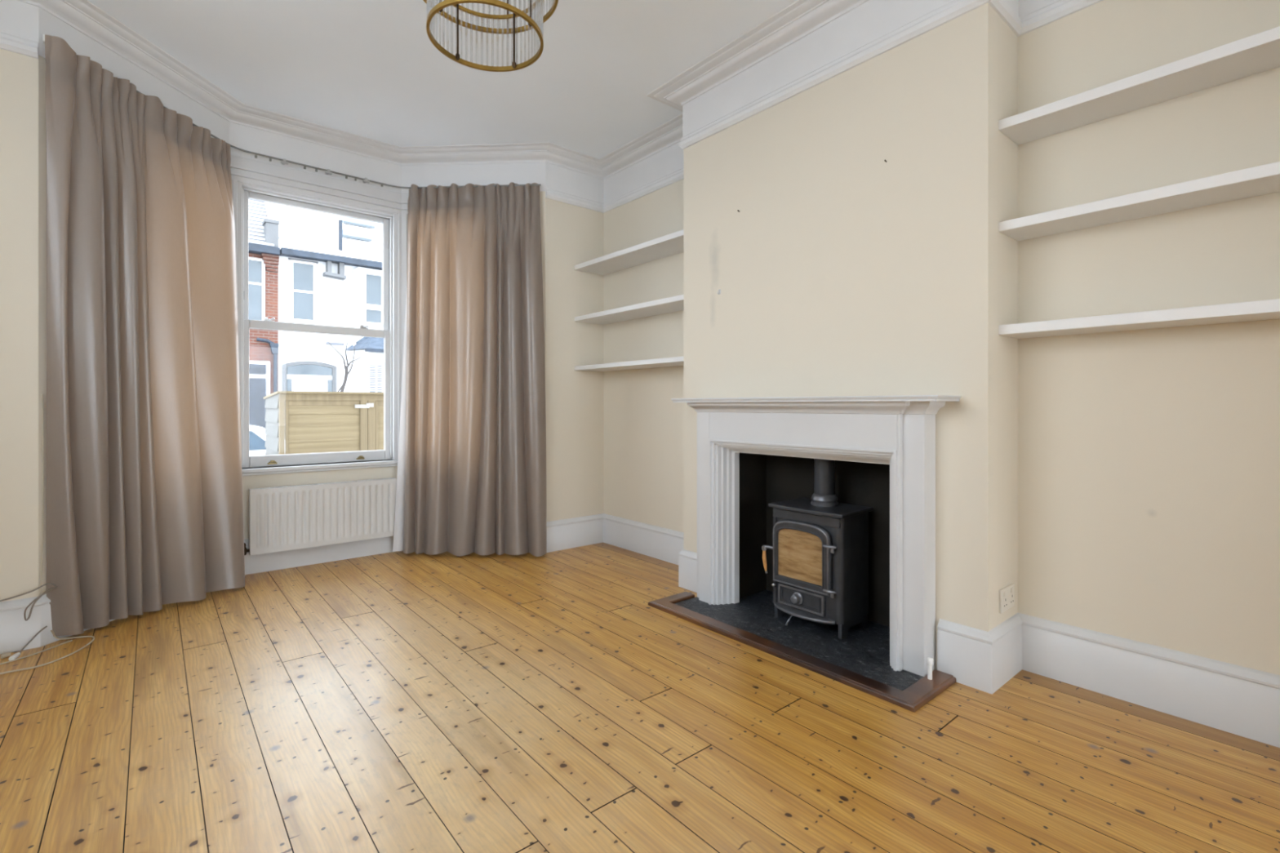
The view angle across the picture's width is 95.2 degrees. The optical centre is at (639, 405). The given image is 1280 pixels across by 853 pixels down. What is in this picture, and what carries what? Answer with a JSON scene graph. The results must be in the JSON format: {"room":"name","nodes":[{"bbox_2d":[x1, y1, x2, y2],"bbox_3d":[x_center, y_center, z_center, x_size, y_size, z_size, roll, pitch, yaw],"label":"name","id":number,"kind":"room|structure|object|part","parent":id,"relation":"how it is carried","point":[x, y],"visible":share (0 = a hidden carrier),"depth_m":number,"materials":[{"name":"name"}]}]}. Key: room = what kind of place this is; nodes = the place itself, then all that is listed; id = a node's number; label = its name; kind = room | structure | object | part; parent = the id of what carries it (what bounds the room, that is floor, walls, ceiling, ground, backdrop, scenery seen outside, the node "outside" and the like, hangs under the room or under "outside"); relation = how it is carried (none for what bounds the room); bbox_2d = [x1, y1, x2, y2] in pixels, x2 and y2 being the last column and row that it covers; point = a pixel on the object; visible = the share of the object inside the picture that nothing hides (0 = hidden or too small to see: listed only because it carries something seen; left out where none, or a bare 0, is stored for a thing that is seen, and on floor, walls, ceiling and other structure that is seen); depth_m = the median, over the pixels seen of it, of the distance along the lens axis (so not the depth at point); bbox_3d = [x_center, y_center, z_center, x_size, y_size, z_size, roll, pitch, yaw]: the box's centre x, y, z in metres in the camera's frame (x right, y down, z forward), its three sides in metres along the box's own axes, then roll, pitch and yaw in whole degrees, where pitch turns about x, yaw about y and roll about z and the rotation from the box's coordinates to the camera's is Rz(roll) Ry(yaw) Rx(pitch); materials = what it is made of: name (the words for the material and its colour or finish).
{"room":"living room","nodes":[
{"label":"living room","id":0,"kind":"room"},
{"bbox_2d":[0,48,604,602],"bbox_3d":[-2.091,-0.200,3.908,3.800,3.800,1.060,0,0,-40],"label":"wall","id":1,"kind":"structure","parent":0,"point":[572,235],"depth_m":2.68,"materials":[{"name":"beige paint"}]},
{"bbox_2d":[0,582,57,621],"bbox_3d":[-2.780,0.887,2.588,0.040,0.151,0.289,0,0,45],"label":"cable","id":2,"kind":"object","parent":1,"relation":"hanging from","point":[35,600],"visible":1,"depth_m":2.62,"materials":[{"name":"grey plastic"}]},
{"bbox_2d":[38,394,44,595],"bbox_3d":[-2.730,0.408,2.665,0.007,0.916,0.045,0,0,-28],"label":"cable","id":3,"kind":"object","parent":1,"relation":"attached to","point":[42,394],"visible":1,"depth_m":2.68,"materials":[{"name":"grey plastic"}]},
{"bbox_2d":[43,34,541,188],"bbox_3d":[-1.963,-1.643,3.781,2.588,0.070,0.818,0,0,-40],"label":"track","id":4,"kind":"object","parent":1,"relation":"attached to","point":[284,161],"visible":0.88,"depth_m":4.06,"materials":[{"name":"grey metal"}]},
{"bbox_2d":[44,34,244,636],"bbox_3d":[-2.546,-0.290,3.127,0.258,2.748,1.056,0,0,10],"label":"curtain","id":5,"kind":"object","parent":4,"relation":"hanging from","point":[144,500],"visible":1,"depth_m":2.98,"materials":[{"name":"beige fabric"}]},
{"bbox_3d":[-1.946,-1.645,3.781,2.563,0.047,0.744,0,0,-40],"label":"rail","id":6,"kind":"part","parent":4,"relation":"part of","materials":[{"name":"white metal"}]},
{"bbox_2d":[392,182,546,556],"bbox_3d":[-1.246,-0.281,4.279,1.125,2.729,0.192,0,0,4],"label":"curtain","id":7,"kind":"object","parent":4,"relation":"hanging from","point":[471,476],"visible":1,"depth_m":4.28,"materials":[{"name":"beige fabric"}]},
{"bbox_2d":[230,155,401,475],"bbox_3d":[-2.321,-0.570,4.214,1.066,2.070,0.375,0,0,-40],"label":"window","id":8,"kind":"structure","parent":1,"relation":"in","point":[251,179],"depth_m":4.12,"materials":[{"name":"white paint"}]},
{"bbox_3d":[-2.296,-0.978,4.194,0.948,0.905,0.039,0,0,-40],"label":"sash","id":9,"kind":"part","parent":8,"relation":"part of","materials":[{"name":"glass"}]},
{"bbox_3d":[-2.269,-0.076,4.161,0.948,0.983,0.040,0,0,-40],"label":"sash","id":10,"kind":"part","parent":8,"relation":"part of","materials":[{"name":"white paint"}]},
{"bbox_2d":[244,477,396,561],"bbox_3d":[-2.197,0.822,4.053,0.954,0.557,0.100,0,0,-40],"label":"radiator","id":11,"kind":"object","parent":1,"relation":"attached to","point":[288,517],"visible":0.96,"depth_m":4.00,"materials":[{"name":"metal"}]},
{"bbox_2d":[249,477,395,491],"bbox_3d":[-2.167,0.547,4.055,0.898,0.008,0.064,0,0,-40],"label":"grille","id":12,"kind":"object","parent":11,"relation":"attached to","point":[384,481],"depth_m":4.03,"materials":[{"name":"metal"}]},
{"bbox_2d":[400,192,408,395],"bbox_3d":[-1.431,-0.570,4.570,0.745,2.070,0.375,0,0,3],"label":"window","id":13,"kind":"structure","parent":1,"relation":"in","point":[404,197],"depth_m":4.42,"materials":[{"name":"white paint"}]},
{"bbox_2d":[88,0,796,159],"bbox_3d":[1.011,-1.990,0.193,4.400,0.200,10.800,0,0,-40],"label":"ceiling","id":14,"kind":"structure","parent":0,"point":[372,69],"depth_m":3.19,"materials":[{"name":"paint"}]},
{"bbox_2d":[422,0,558,71],"bbox_3d":[-0.550,-1.599,2.093,0.514,0.580,0.514,0,0,-40],"label":"pendant light","id":15,"kind":"object","parent":14,"relation":"hanging from","point":[438,8],"visible":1,"depth_m":2.23,"materials":[{"name":"gold metal"}]},
{"bbox_3d":[-0.669,-1.421,2.250,0.008,0.190,0.008,0,0,-40],"label":"glass rod","id":16,"kind":"part","parent":15,"relation":"part of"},
{"bbox_3d":[-0.537,-1.667,2.229,0.008,0.333,0.218,0,0,5],"label":"hanging arm","id":17,"kind":"part","parent":15,"relation":"part of","materials":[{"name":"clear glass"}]},
{"bbox_3d":[-0.498,-1.421,2.283,0.008,0.190,0.008,0,0,-40],"label":"glass rod","id":18,"kind":"part","parent":15,"relation":"part of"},
{"bbox_3d":[-0.479,-1.421,2.277,0.008,0.190,0.008,0,0,-40],"label":"glass rod","id":19,"kind":"part","parent":15,"relation":"part of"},
{"bbox_3d":[-0.427,-1.421,2.247,0.008,0.190,0.008,0,0,-40],"label":"glass rod","id":20,"kind":"part","parent":15,"relation":"part of","materials":[{"name":"clear glass"}]},
{"bbox_3d":[-0.412,-1.421,2.234,0.008,0.190,0.008,0,0,-40],"label":"glass rod","id":21,"kind":"part","parent":15,"relation":"part of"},
{"bbox_3d":[-0.399,-1.421,2.219,0.008,0.190,0.008,0,0,-40],"label":"glass rod","id":22,"kind":"part","parent":15,"relation":"part of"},
{"bbox_3d":[-0.387,-1.421,2.203,0.008,0.190,0.008,0,0,-40],"label":"glass rod","id":23,"kind":"part","parent":15,"relation":"part of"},
{"bbox_3d":[-0.358,-1.421,2.051,0.008,0.190,0.008,0,0,-40],"label":"glass rod","id":24,"kind":"part","parent":15,"relation":"part of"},
{"bbox_3d":[-0.354,-1.421,2.110,0.008,0.190,0.008,0,0,-40],"label":"glass rod","id":25,"kind":"part","parent":15,"relation":"part of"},
{"bbox_2d":[0,542,1279,852],"bbox_3d":[1.043,1.130,0.155,4.000,0.060,10.300,0,0,-40],"label":"floor","id":26,"kind":"structure","parent":0,"point":[393,702],"depth_m":1.91,"materials":[{"name":"brown wood"}]},
{"bbox_2d":[0,626,47,661],"bbox_3d":[-2.700,1.051,2.576,0.085,0.096,0.147,0,0,32],"label":"connector","id":27,"kind":"object","parent":26,"relation":"on","point":[15,655],"visible":1,"depth_m":2.54,"materials":[{"name":"white plastic"}]},
{"bbox_2d":[0,640,72,665],"bbox_3d":[-2.705,1.096,2.517,0.043,0.006,0.428,0,0,21],"label":"cable","id":28,"kind":"object","parent":26,"relation":"on","point":[70,640],"visible":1,"depth_m":2.58,"materials":[{"name":"white plastic"}]},
{"bbox_2d":[0,630,94,674],"bbox_3d":[-2.594,1.064,2.507,0.194,0.071,0.527,0,0,-2],"label":"cable","id":29,"kind":"object","parent":26,"relation":"on","point":[51,631],"visible":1,"depth_m":2.57,"materials":[{"name":"white plastic"}]},
{"bbox_2d":[648,590,955,712],"bbox_3d":[0.776,1.089,2.874,0.687,0.022,1.463,0,0,-40],"label":"hearth","id":30,"kind":"object","parent":26,"relation":"on","point":[860,660],"visible":0.92,"depth_m":2.66,"materials":[{"name":"black stone"}]},
{"bbox_2d":[671,395,961,676],"bbox_3d":[0.734,0.525,2.826,0.230,1.127,1.466,0,0,-40],"label":"fireplace surround","id":31,"kind":"object","parent":30,"relation":"on","point":[899,432],"visible":1,"depth_m":2.56,"materials":[{"name":"white paint"}]},
{"bbox_3d":[0.770,0.637,2.843,0.153,0.904,1.054,0,0,-40],"label":"opening moulding","id":32,"kind":"part","parent":31,"relation":"part of","materials":[{"name":"white paint"}]},
{"bbox_3d":[0.740,0.011,2.836,0.178,0.053,1.349,0,0,-40],"label":"bed mould","id":33,"kind":"part","parent":31,"relation":"part of","materials":[{"name":"white paint"}]},
{"bbox_2d":[671,395,961,402],"bbox_3d":[0.728,-0.026,2.822,0.215,0.023,1.466,0,0,-40],"label":"mantel shelf","id":34,"kind":"object","parent":31,"relation":"attached to","point":[904,398],"depth_m":2.52,"materials":[{"name":"white paint"}]},
{"bbox_2d":[761,458,872,639],"bbox_3d":[0.881,0.655,2.931,0.340,0.868,0.445,0,0,-40],"label":"stove","id":35,"kind":"object","parent":30,"relation":"on","point":[820,547],"visible":1,"depth_m":2.83,"materials":[{"name":"black metal"}]},
{"bbox_3d":[0.653,0.731,2.989,0.063,0.030,0.025,0,0,35],"label":"handle","id":36,"kind":"part","parent":35,"relation":"part of","materials":[{"name":"metal"}]},
{"bbox_3d":[0.691,0.794,2.994,0.008,0.442,0.018,0,0,-40],"label":"frame","id":37,"kind":"part","parent":35,"relation":"part of","materials":[{"name":"black metal"}]},
{"bbox_3d":[0.786,1.054,3.072,0.234,0.069,0.020,0,0,-40],"label":"leg","id":38,"kind":"part","parent":35,"relation":"part of","materials":[{"name":"black metal"}]},
{"bbox_3d":[0.740,1.057,2.886,0.052,0.059,0.015,0,0,-16],"label":"air lever","id":39,"kind":"part","parent":35,"relation":"part of","materials":[{"name":"metal"}]},
{"bbox_3d":[0.785,0.736,2.864,0.006,0.256,0.270,0,0,-40],"label":"glass pane","id":40,"kind":"part","parent":35,"relation":"part of","materials":[{"name":"brown glass"}]},
{"bbox_3d":[0.786,0.732,2.853,0.016,0.324,0.328,0,0,-40],"label":"door","id":41,"kind":"part","parent":35,"relation":"part of","materials":[{"name":"black metal"}]},
{"bbox_3d":[0.793,0.951,2.869,0.016,0.102,0.264,0,0,-40],"label":"ash drawer","id":42,"kind":"part","parent":35,"relation":"part of","materials":[{"name":"black metal"}]},
{"bbox_3d":[0.807,0.549,2.855,0.014,0.046,0.376,0,0,-40],"label":"panel","id":43,"kind":"part","parent":35,"relation":"part of","materials":[{"name":"black metal"}]},
{"bbox_3d":[0.902,0.512,2.932,0.307,0.019,0.420,0,0,-40],"label":"plate","id":44,"kind":"part","parent":35,"relation":"part of","materials":[{"name":"black metal"}]},
{"bbox_3d":[1.018,1.054,2.795,0.234,0.069,0.020,0,0,-40],"label":"leg","id":45,"kind":"part","parent":35,"relation":"part of","materials":[{"name":"black metal"}]},
{"bbox_2d":[926,657,933,679],"bbox_3d":[1.142,1.037,2.302,0.024,0.082,0.023,0,0,-40],"label":"pipe stub","id":46,"kind":"object","parent":30,"relation":"on","point":[929,660],"visible":1,"depth_m":2.29,"materials":[{"name":"white plastic"}]},
{"bbox_2d":[684,2,1017,670],"bbox_3d":[0.926,-0.425,3.002,0.330,3.150,1.680,0,0,-40],"label":"wall","id":47,"kind":"structure","parent":0,"point":[841,269],"depth_m":2.60,"materials":[{"name":"beige paint"}]},
{"bbox_2d":[999,583,1014,613],"bbox_3d":[1.489,0.782,2.369,0.146,0.092,0.012,0,0,-40],"label":"wall socket","id":48,"kind":"object","parent":47,"relation":"attached to","point":[1006,594],"visible":1,"depth_m":2.36,"materials":[{"name":"beige plastic"}]},
{"bbox_2d":[604,0,1279,675],"bbox_3d":[2.838,-0.450,1.204,0.300,3.300,10.010,0,0,-40],"label":"wall","id":49,"kind":"structure","parent":0,"point":[1148,460],"depth_m":2.17,"materials":[{"name":"beige paint"}]},
{"bbox_2d":[17,0,868,179],"bbox_3d":[1.021,-1.855,0.182,3.800,0.074,10.170,0,0,-40],"label":"trim","id":50,"kind":"structure","parent":49,"relation":"attached to","point":[801,18],"depth_m":3.46,"materials":[{"name":"white paint"}]},
{"bbox_2d":[574,229,684,275],"bbox_3d":[0.003,-1.068,4.146,0.281,0.036,1.260,0,0,-40],"label":"floating shelf","id":51,"kind":"object","parent":49,"relation":"attached to","point":[671,244],"visible":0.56,"depth_m":4.11,"materials":[{"name":"white paint"}]},
{"bbox_2d":[574,293,684,324],"bbox_3d":[0.003,-0.668,4.146,0.281,0.034,1.260,0,0,-40],"label":"floating shelf","id":52,"kind":"object","parent":49,"relation":"attached to","point":[673,304],"visible":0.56,"depth_m":4.09,"materials":[{"name":"white paint"}]},
{"bbox_2d":[574,355,684,371],"bbox_3d":[0.003,-0.286,4.146,0.281,0.031,1.260,0,0,-40],"label":"floating shelf","id":53,"kind":"object","parent":49,"relation":"attached to","point":[676,361],"visible":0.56,"depth_m":4.05,"materials":[{"name":"white paint"}]},
{"bbox_2d":[0,513,1279,747],"bbox_3d":[1.021,0.992,0.182,3.800,0.236,10.170,0,0,-40],"label":"baseboard","id":54,"kind":"structure","parent":49,"relation":"attached to","point":[1233,699],"depth_m":2.30,"materials":[{"name":"white paint"}]},
{"bbox_2d":[545,0,1102,213],"bbox_3d":[0.846,-1.589,2.934,0.540,0.074,4.200,0,0,-40],"label":"trim","id":55,"kind":"structure","parent":49,"relation":"attached to","point":[953,9],"depth_m":2.67,"materials":[{"name":"white paint"}]},
{"bbox_2d":[998,26,1279,145],"bbox_3d":[1.912,-1.113,1.909,0.217,0.038,1.260,0,0,-40],"label":"floating shelf","id":56,"kind":"object","parent":49,"relation":"attached to","point":[1260,52],"visible":1,"depth_m":2.02,"materials":[{"name":"white paint"}]},
{"bbox_2d":[998,161,1279,240],"bbox_3d":[1.912,-0.709,1.909,0.217,0.038,1.260,0,0,-40],"label":"floating shelf","id":57,"kind":"object","parent":49,"relation":"attached to","point":[1262,180],"visible":1,"depth_m":2.01,"materials":[{"name":"white paint"}]},
{"bbox_2d":[998,298,1279,338],"bbox_3d":[1.912,-0.298,1.909,0.217,0.039,1.260,0,0,-40],"label":"floating shelf","id":58,"kind":"object","parent":49,"relation":"attached to","point":[1268,309],"visible":1,"depth_m":2.00,"materials":[{"name":"white paint"}]},
{"bbox_3d":[-0.309,-0.200,-1.424,0.300,3.800,10.010,0,0,-40],"label":"wall","id":59,"kind":"structure","parent":0,"visible":0},
{"bbox_2d":[0,31,38,58],"bbox_3d":[0.038,-1.619,-1.135,0.603,0.074,9.410,0,0,-40],"label":"trim","id":60,"kind":"structure","parent":59,"relation":"attached to","point":[13,43],"depth_m":2.62,"materials":[{"name":"white paint"}]},
{"bbox_2d":[0,0,1058,203],"bbox_3d":[1.021,-1.718,0.182,3.800,0.235,10.170,0,0,-40],"label":"trim","id":61,"kind":"structure","parent":59,"relation":"attached to","point":[872,20],"depth_m":3.40,"materials":[{"name":"white paint"}]},
{"label":"outside","id":62,"kind":"structure","parent":0,"visible":0},
{"bbox_3d":[-17.948,1.700,21.491,60.000,0.200,24.000,0,0,-40],"label":"garden","id":63,"kind":"object","parent":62,"visible":0},
{"bbox_2d":[248,198,279,428],"bbox_3d":[-15.374,-3.630,14.951,9.566,10.460,7.340,0,0,-40],"label":"brick house","id":64,"kind":"structure","parent":63,"relation":"on","point":[264,249],"depth_m":15.21,"materials":[{"name":"red brick"}]},
{"bbox_3d":[-10.185,-2.960,14.941,0.880,1.560,0.008,0,0,-40],"label":"pane","id":65,"kind":"part","parent":64,"relation":"part of","materials":[{"name":"blue glass"}]},
{"bbox_3d":[-10.113,0.450,14.941,0.950,2.300,0.020,0,0,-40],"label":"door","id":66,"kind":"part","parent":64,"relation":"part of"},
{"bbox_2d":[266,213,275,219],"bbox_3d":[-9.688,-4.920,15.361,0.220,0.200,0.214,0,0,-40],"label":"chimney pot","id":67,"kind":"object","parent":64,"relation":"on","point":[269,215],"depth_m":15.28,"materials":[{"name":"ceramic"}]},
{"bbox_2d":[271,203,383,392],"bbox_3d":[-7.896,-3.010,20.818,9.432,9.220,7.920,0,0,-40],"label":"house","id":68,"kind":"structure","parent":63,"relation":"on","point":[330,266],"depth_m":16.27,"materials":[{"name":"paint"}]},
{"bbox_2d":[287,378,291,391],"bbox_3d":[-9.363,-0.150,15.610,0.100,1.100,0.026,0,0,-40],"label":"window pane","id":69,"kind":"object","parent":68,"relation":"attached to","point":[289,380],"depth_m":15.60,"materials":[{"name":"blue glass"}]},
{"bbox_3d":[-9.118,-3.075,15.832,0.480,1.510,0.008,0,0,-40],"label":"pane","id":70,"kind":"part","parent":68,"relation":"part of","materials":[{"name":"blue glass"}]},
{"bbox_3d":[-9.107,-3.910,15.819,0.700,0.040,0.060,0,0,-40],"label":"hood mould","id":71,"kind":"part","parent":68,"relation":"part of","materials":[{"name":"paint"}]},
{"bbox_3d":[-8.992,0.420,15.907,0.730,2.360,0.046,0,0,-40],"label":"door","id":72,"kind":"part","parent":68,"relation":"part of","materials":[{"name":"white"}]},
{"bbox_3d":[-8.988,0.200,15.926,1.300,2.800,0.050,0,0,-40],"label":"door frame","id":73,"kind":"part","parent":68,"relation":"part of","materials":[{"name":"paint"}]},
{"bbox_2d":[328,379,332,391],"bbox_3d":[-8.610,-0.150,16.238,0.100,1.100,0.026,0,0,-40],"label":"window pane","id":74,"kind":"object","parent":68,"relation":"attached to","point":[330,381],"depth_m":16.23,"materials":[{"name":"blue glass"}]},
{"bbox_3d":[-7.736,-3.350,16.986,0.420,0.860,0.008,0,0,-40],"label":"pane","id":75,"kind":"part","parent":68,"relation":"part of","materials":[{"name":"blue glass"}]},
{"bbox_3d":[-7.736,-2.580,16.986,0.420,0.360,0.008,0,0,-40],"label":"pane","id":76,"kind":"part","parent":68,"relation":"part of","materials":[{"name":"blue glass"}]},
{"bbox_2d":[369,364,382,392],"bbox_3d":[-7.014,-0.738,16.574,1.220,0.755,0.015,0,0,-40],"label":"shutter","id":77,"kind":"object","parent":68,"relation":"hanging from","point":[375,371],"depth_m":16.29,"materials":[{"name":"white"}]},
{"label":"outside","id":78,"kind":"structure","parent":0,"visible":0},
{"bbox_3d":[-8.013,1.710,9.594,60.000,0.180,7.000,0,0,-40],"label":"street","id":79,"kind":"object","parent":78,"visible":0},
{"bbox_2d":[249,424,266,456],"bbox_3d":[-7.079,0.910,8.414,4.120,1.420,1.741,0,0,-40],"label":"parked car","id":80,"kind":"object","parent":79,"relation":"on","point":[257,436],"visible":0.02,"depth_m":8.55,"materials":[{"name":"white paint"}]},
{"bbox_2d":[327,339,362,391],"bbox_3d":[-7.114,0.000,14.119,0.788,3.203,0.125,0,0,-40],"label":"bare tree","id":81,"kind":"object","parent":79,"relation":"on","point":[346,367],"visible":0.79,"depth_m":14.11,"materials":[{"name":"grey plant"}]},
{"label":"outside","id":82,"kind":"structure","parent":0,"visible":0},
{"bbox_3d":[-4.359,1.700,5.219,60.000,0.200,4.400,0,0,-40],"label":"garden","id":83,"kind":"object","parent":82,"visible":0},
{"bbox_2d":[263,391,383,455],"bbox_3d":[-3.015,0.733,6.485,1.855,1.735,0.920,0,0,-40],"label":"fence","id":84,"kind":"object","parent":83,"relation":"on","point":[298,422],"visible":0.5,"depth_m":5.86,"materials":[{"name":"beige wood"}]},
{"bbox_3d":[-3.015,-0.100,6.485,1.855,0.070,0.920,0,0,-40],"label":"lid","id":85,"kind":"part","parent":84,"relation":"part of","materials":[{"name":"beige wood"}]},
{"bbox_3d":[-3.129,0.758,5.858,0.728,1.624,0.020,0,0,-40],"label":"door","id":86,"kind":"part","parent":84,"relation":"part of","materials":[{"name":"beige wood"}]},
{"bbox_3d":[-2.441,0.758,6.433,0.884,1.624,0.020,0,0,-40],"label":"door","id":87,"kind":"part","parent":84,"relation":"part of","materials":[{"name":"beige wood"}]}
]}

